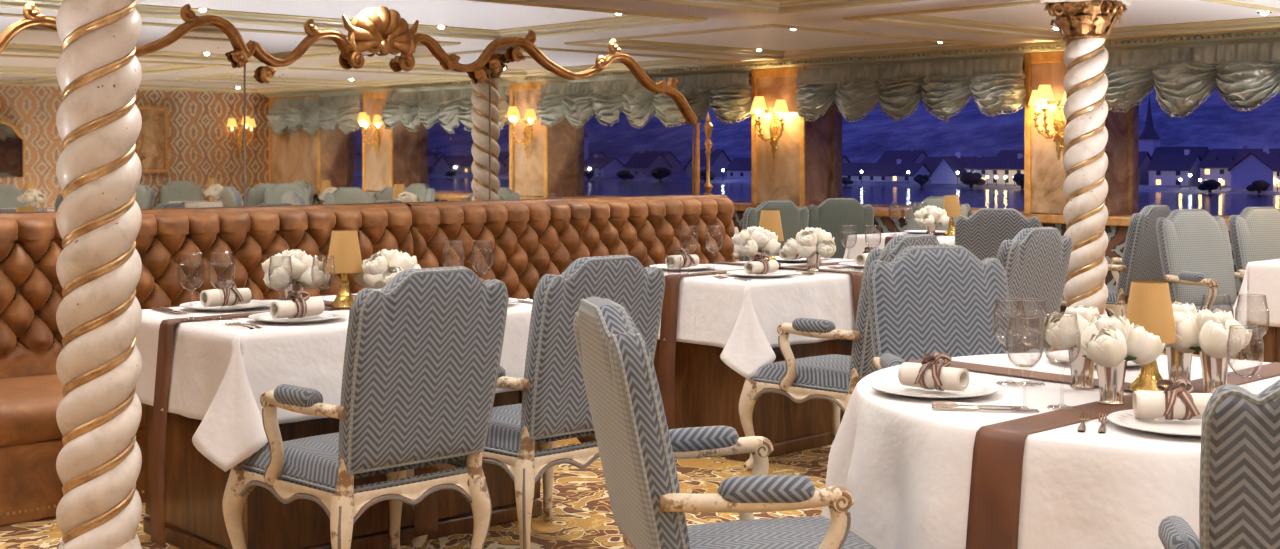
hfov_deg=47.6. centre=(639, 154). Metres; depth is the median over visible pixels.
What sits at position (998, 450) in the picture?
table runner
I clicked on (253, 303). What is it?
charger plate
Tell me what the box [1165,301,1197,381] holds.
arrangement
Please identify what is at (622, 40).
trim
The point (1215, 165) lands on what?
house
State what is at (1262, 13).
recessed light
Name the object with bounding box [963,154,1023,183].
house
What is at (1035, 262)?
carved armchair
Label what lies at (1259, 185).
round tree
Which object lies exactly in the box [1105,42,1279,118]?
valance
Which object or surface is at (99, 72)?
twisted column
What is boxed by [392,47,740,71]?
trim
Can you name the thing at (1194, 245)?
carved armchair
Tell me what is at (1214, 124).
window
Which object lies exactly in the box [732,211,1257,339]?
wall
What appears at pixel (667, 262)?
tumbler
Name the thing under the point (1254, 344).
baseboard
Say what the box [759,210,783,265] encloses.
table lamp
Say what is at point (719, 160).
house
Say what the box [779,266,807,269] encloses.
table runner
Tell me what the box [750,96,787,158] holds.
wall sconce
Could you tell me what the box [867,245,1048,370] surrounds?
carved armchair
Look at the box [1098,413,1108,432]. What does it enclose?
fork
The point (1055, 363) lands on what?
wine glass
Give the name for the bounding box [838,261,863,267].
charger plate
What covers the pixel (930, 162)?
house
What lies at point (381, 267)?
arrangement
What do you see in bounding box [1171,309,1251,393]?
arrangement
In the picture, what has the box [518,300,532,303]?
table knife
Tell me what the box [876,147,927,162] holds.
house
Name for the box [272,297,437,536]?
table runner
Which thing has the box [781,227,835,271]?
arrangement
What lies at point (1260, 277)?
tablecloth
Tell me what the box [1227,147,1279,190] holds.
house
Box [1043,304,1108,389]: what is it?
arrangement
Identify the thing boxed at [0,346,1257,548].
floor
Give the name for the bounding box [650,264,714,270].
charger plate
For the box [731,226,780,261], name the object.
arrangement
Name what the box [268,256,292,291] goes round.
water goblet
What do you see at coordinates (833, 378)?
carved armchair
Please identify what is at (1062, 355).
charger plate
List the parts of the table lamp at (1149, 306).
lamp shade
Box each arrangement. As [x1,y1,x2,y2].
[261,249,330,297]
[353,249,420,288]
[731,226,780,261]
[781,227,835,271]
[914,205,948,235]
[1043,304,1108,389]
[1076,315,1164,404]
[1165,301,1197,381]
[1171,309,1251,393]
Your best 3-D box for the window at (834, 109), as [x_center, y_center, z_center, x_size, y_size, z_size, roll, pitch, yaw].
[2.507,-0.133,12.271,0.050,1.175,2.250,0,0,-43]
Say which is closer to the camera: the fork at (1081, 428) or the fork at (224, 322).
the fork at (1081, 428)
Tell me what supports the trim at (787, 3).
attached to the ceiling
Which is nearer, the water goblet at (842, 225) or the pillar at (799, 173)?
the water goblet at (842, 225)
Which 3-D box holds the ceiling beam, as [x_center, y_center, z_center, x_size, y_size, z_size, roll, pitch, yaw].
[4.633,-0.805,9.275,0.170,0.090,17.800,0,0,-43]
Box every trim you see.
[0,0,707,39]
[0,13,460,57]
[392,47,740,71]
[564,24,989,58]
[640,0,920,13]
[733,202,1228,229]
[843,0,1279,41]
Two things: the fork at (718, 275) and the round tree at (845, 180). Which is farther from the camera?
the round tree at (845, 180)
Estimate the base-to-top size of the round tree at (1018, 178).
2.882 m
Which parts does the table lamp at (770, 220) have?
lamp shade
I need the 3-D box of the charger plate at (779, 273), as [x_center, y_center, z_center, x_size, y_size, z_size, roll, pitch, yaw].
[0.579,0.569,6.911,0.332,0.020,0.332,0,0,-43]
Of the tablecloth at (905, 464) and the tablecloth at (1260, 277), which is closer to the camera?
the tablecloth at (905, 464)
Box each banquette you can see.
[0,203,413,525]
[407,195,735,298]
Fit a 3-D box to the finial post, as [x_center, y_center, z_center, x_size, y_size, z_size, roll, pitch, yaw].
[0.435,-0.005,9.264,0.066,0.549,0.066,0,0,-43]
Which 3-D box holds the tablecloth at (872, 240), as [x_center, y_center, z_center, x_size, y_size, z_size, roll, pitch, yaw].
[2.075,0.810,10.457,1.108,0.461,1.108,0,0,-43]
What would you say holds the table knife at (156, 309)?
on the tablecloth at (220, 373)
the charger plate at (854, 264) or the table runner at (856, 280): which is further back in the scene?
the charger plate at (854, 264)
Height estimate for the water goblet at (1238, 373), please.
0.204 m
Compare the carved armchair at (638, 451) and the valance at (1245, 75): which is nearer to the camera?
the carved armchair at (638, 451)
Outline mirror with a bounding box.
[0,1,699,213]
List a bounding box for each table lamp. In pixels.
[326,230,363,306]
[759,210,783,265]
[943,195,960,235]
[1126,280,1176,390]
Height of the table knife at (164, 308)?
0.017 m
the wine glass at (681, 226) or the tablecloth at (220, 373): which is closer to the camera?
the tablecloth at (220, 373)
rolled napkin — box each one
[200,280,251,306]
[270,290,323,318]
[665,248,698,267]
[744,254,778,274]
[779,248,803,259]
[855,246,875,264]
[898,352,969,391]
[1133,377,1211,419]
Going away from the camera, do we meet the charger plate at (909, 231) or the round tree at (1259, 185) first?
the charger plate at (909, 231)
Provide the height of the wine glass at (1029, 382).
0.234 m
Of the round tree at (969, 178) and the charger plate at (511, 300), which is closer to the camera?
the charger plate at (511, 300)
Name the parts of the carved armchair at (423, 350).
leg, armrest, leg, post, seat, seat frame, leg, post, leg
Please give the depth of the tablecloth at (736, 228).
11.61 m
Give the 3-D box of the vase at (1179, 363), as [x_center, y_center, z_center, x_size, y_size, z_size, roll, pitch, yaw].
[1.500,0.575,4.030,0.082,0.118,0.082,0,0,23]
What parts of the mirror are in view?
carved frame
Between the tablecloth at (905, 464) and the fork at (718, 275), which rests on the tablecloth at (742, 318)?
the fork at (718, 275)
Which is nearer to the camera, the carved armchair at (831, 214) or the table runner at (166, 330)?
the table runner at (166, 330)
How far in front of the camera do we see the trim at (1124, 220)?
11.19 m
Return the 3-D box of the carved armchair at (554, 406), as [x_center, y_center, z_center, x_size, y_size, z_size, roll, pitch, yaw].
[-0.345,0.868,5.093,0.679,1.064,0.758,0,0,-43]
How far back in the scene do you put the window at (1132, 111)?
10.94 m
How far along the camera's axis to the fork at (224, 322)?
4.91 m
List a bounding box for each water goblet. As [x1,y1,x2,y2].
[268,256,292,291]
[311,256,334,310]
[841,225,856,256]
[1226,325,1263,380]
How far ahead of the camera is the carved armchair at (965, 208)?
11.70 m
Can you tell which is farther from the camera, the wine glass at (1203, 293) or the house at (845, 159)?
the house at (845, 159)
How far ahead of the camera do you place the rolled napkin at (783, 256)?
7.84 m
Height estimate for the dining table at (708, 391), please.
0.812 m
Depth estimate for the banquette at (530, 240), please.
8.12 m
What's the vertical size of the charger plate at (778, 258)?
0.020 m
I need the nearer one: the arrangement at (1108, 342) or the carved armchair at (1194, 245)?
the arrangement at (1108, 342)
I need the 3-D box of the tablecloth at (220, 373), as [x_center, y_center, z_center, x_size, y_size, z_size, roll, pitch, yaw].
[-1.109,0.789,5.497,1.663,0.419,1.223,0,0,-43]
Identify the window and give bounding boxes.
[731,79,750,202]
[831,65,1023,211]
[1129,103,1229,218]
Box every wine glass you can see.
[178,252,204,320]
[209,252,234,319]
[442,241,464,266]
[471,240,493,274]
[679,226,697,274]
[704,225,722,273]
[902,202,914,234]
[993,298,1026,384]
[1006,315,1043,411]
[1015,298,1048,384]
[1043,313,1080,408]
[1200,293,1233,376]
[1235,294,1269,377]
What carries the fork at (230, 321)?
on the tablecloth at (220, 373)
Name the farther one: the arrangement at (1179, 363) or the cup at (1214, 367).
the arrangement at (1179, 363)
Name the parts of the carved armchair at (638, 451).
post, backrest, armrest, armrest, seat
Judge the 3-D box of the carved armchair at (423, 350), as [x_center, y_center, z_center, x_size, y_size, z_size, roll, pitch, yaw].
[-0.841,0.868,4.583,0.679,1.064,0.758,0,0,-43]
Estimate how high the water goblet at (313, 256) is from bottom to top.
0.204 m
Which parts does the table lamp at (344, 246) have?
lamp shade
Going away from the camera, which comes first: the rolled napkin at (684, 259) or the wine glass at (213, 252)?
the wine glass at (213, 252)
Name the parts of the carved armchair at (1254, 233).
leg, backrest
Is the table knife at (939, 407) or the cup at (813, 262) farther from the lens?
the cup at (813, 262)
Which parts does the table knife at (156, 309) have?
handle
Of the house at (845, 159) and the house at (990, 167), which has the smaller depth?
the house at (990, 167)
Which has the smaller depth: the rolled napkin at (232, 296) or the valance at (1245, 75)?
the rolled napkin at (232, 296)
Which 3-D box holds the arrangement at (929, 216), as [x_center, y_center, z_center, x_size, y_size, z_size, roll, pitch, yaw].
[2.073,0.468,10.306,0.248,0.221,0.293,0,0,13]
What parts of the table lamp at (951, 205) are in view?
lamp shade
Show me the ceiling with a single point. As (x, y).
(451, 13)
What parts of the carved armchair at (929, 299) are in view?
armrest, backrest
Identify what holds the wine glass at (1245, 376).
on the table runner at (998, 450)
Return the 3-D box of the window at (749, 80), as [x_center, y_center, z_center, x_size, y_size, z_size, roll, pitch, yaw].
[0.563,-0.133,14.389,0.050,1.175,2.260,0,0,-43]
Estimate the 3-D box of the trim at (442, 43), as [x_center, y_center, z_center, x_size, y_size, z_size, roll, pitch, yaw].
[-4.006,-0.858,10.508,4.482,0.056,2.972,0,0,-43]
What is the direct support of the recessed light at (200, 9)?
in the ceiling
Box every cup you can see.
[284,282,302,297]
[749,252,761,261]
[806,254,820,271]
[926,224,935,235]
[1068,347,1094,389]
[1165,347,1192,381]
[1199,350,1229,393]
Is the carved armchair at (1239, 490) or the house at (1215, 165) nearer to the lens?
the carved armchair at (1239, 490)
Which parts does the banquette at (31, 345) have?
nail head trim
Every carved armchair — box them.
[222,266,508,548]
[406,255,664,548]
[573,296,875,548]
[734,200,808,261]
[738,234,947,470]
[808,198,873,258]
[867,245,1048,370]
[906,196,970,230]
[955,208,1049,351]
[996,227,1071,352]
[1061,205,1171,318]
[1156,209,1257,359]
[1158,379,1279,548]
[1229,206,1279,360]
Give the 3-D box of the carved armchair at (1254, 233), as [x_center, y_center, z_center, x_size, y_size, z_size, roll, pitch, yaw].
[4.178,0.868,9.133,0.679,1.064,0.758,0,0,-24]
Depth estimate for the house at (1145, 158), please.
263.28 m
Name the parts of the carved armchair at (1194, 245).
armrest, backrest, seat, leg, armrest, seat frame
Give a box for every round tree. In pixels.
[700,169,715,182]
[842,177,853,184]
[914,174,928,186]
[962,172,985,187]
[1013,173,1023,188]
[1197,179,1220,192]
[1246,180,1269,192]
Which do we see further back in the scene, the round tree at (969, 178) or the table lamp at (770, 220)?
the round tree at (969, 178)
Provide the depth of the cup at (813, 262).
7.17 m
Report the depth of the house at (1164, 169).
255.67 m
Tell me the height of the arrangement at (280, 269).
0.221 m
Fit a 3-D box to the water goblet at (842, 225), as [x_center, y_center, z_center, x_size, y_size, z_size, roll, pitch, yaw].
[1.108,0.475,7.695,0.086,0.204,0.086,0,0,31]
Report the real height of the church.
17.760 m
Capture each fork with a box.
[220,321,253,328]
[228,320,261,327]
[713,276,746,280]
[718,275,750,279]
[828,266,860,270]
[1077,412,1089,431]
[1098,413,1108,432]
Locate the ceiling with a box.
[0,0,1279,70]
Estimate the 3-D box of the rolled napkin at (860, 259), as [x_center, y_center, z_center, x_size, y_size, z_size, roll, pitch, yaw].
[1.187,0.519,7.476,0.176,0.099,0.088,0,0,-43]
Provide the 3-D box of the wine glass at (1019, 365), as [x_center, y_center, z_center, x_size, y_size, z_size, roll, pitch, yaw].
[0.949,0.515,3.579,0.091,0.234,0.091,0,0,-43]
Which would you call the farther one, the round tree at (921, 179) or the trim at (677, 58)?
the round tree at (921, 179)
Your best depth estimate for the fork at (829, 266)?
7.31 m
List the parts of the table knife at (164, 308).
handle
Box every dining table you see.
[143,390,541,548]
[653,339,852,461]
[1258,325,1279,362]
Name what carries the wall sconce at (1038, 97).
attached to the pillar at (1044, 174)
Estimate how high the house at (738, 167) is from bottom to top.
5.925 m
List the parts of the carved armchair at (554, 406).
leg, armrest, leg, post, seat, seat frame, leg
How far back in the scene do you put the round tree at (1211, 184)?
238.90 m
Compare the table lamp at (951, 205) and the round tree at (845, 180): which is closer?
the table lamp at (951, 205)
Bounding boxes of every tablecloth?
[136,293,532,471]
[657,258,863,378]
[733,227,739,261]
[821,353,1279,548]
[843,232,954,259]
[1231,259,1279,328]
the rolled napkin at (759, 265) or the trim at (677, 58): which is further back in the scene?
the trim at (677, 58)
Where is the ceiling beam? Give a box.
[643,27,1279,77]
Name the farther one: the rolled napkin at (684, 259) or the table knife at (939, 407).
the rolled napkin at (684, 259)
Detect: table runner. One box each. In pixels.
[151,306,342,546]
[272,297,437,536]
[658,261,850,429]
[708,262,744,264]
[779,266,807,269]
[819,269,862,320]
[884,233,944,246]
[905,359,1203,392]
[966,362,1279,548]
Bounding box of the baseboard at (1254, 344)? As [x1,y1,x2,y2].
[1164,339,1257,359]
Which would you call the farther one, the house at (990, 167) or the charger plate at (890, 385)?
the house at (990, 167)
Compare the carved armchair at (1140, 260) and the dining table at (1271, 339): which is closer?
the dining table at (1271, 339)
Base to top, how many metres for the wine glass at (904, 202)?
0.234 m
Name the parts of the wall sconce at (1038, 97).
lamp shade, lamp shade, arm, arm, stem, lamp shade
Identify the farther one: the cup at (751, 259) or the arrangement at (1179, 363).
the cup at (751, 259)
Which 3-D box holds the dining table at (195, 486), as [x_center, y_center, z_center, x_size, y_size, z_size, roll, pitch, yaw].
[-1.109,0.994,5.497,1.370,0.812,0.930,0,0,-43]
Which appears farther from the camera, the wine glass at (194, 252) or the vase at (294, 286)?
the vase at (294, 286)
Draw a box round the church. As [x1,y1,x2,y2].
[1139,94,1209,158]
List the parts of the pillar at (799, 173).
frame moulding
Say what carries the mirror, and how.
on the wall partition
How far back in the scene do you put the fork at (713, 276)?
6.74 m
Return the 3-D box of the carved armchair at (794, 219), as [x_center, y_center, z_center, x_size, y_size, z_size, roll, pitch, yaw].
[0.875,0.868,11.034,0.679,1.064,0.758,0,0,-25]
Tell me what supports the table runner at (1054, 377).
on the tablecloth at (905, 464)
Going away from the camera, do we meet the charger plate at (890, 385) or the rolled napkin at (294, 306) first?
the charger plate at (890, 385)
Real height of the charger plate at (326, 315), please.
0.020 m
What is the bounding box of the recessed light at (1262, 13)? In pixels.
[1257,12,1271,14]
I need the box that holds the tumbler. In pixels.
[667,262,680,274]
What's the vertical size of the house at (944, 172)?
6.328 m
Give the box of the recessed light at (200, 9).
[196,8,209,11]
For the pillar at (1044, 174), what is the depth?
11.02 m
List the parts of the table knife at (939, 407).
handle, blade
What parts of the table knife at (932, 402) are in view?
handle, blade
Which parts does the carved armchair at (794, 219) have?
armrest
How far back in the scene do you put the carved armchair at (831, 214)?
11.32 m
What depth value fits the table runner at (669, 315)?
6.87 m
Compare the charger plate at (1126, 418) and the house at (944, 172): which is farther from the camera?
the house at (944, 172)
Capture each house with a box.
[694,146,730,176]
[724,158,750,177]
[842,155,850,162]
[842,159,931,181]
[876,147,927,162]
[920,153,1002,170]
[929,152,968,183]
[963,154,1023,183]
[996,150,1023,157]
[1139,151,1151,184]
[1146,150,1202,185]
[1197,149,1279,186]
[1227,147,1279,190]
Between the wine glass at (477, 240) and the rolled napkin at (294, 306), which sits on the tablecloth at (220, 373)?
the wine glass at (477, 240)
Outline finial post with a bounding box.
[703,112,712,194]
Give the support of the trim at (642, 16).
attached to the ceiling
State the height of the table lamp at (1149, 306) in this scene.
0.292 m
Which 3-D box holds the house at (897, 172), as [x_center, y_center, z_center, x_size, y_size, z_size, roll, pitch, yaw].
[50.470,3.339,302.882,20.800,4.922,7.800,0,0,45]
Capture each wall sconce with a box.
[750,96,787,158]
[1028,85,1065,159]
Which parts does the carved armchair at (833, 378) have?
leg, seat frame, seat, armrest, leg, leg, post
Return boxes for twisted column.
[56,0,141,548]
[1039,0,1130,349]
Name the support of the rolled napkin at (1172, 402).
on the charger plate at (1126, 418)
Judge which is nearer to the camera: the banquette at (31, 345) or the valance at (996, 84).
the banquette at (31, 345)
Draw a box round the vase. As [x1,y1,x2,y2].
[1096,357,1126,404]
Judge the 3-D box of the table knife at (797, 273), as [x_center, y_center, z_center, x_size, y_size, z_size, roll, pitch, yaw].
[0.735,0.573,7.038,0.016,0.017,0.235,0,0,-43]
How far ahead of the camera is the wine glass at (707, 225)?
7.03 m
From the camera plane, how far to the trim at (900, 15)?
9.56 m
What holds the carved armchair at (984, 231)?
on the floor
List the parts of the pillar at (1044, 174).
frame moulding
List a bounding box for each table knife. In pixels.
[151,307,181,314]
[159,307,188,313]
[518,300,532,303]
[794,272,810,275]
[931,401,1026,407]
[932,404,1028,410]
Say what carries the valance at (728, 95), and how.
hanging from the ceiling beam
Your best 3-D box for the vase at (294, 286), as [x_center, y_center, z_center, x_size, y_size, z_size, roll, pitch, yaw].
[-1.317,0.533,5.517,0.082,0.092,0.082,0,0,-43]
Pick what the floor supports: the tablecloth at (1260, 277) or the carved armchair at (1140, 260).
the carved armchair at (1140, 260)
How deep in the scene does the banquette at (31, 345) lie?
6.25 m
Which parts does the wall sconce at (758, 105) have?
lamp shade, lamp shade, arm, arm, stem, arm, lamp shade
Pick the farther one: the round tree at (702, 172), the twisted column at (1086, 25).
the round tree at (702, 172)
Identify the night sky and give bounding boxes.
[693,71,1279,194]
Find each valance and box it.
[650,72,751,127]
[795,57,1025,121]
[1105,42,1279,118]
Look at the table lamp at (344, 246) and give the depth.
5.47 m
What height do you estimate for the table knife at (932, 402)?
0.017 m
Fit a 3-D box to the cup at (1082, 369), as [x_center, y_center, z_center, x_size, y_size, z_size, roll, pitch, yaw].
[1.202,0.575,3.940,0.082,0.118,0.082,0,0,-21]
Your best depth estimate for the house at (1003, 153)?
326.49 m
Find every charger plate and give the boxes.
[180,300,270,310]
[248,311,345,323]
[508,298,517,303]
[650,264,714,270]
[727,270,795,277]
[764,256,824,262]
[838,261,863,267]
[871,378,997,398]
[904,230,946,233]
[1045,350,1159,366]
[1108,409,1201,436]
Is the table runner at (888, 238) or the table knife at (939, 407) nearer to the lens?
the table knife at (939, 407)
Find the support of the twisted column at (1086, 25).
on the floor
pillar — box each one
[751,66,841,205]
[1024,51,1138,215]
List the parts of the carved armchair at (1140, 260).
seat frame, seat, armrest, armrest, leg, post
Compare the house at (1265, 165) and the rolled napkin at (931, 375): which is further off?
the house at (1265, 165)
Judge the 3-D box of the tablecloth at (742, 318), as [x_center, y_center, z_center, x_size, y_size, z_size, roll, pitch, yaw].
[0.728,0.789,7.414,1.803,0.419,1.223,0,0,-43]
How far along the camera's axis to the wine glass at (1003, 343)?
4.00 m

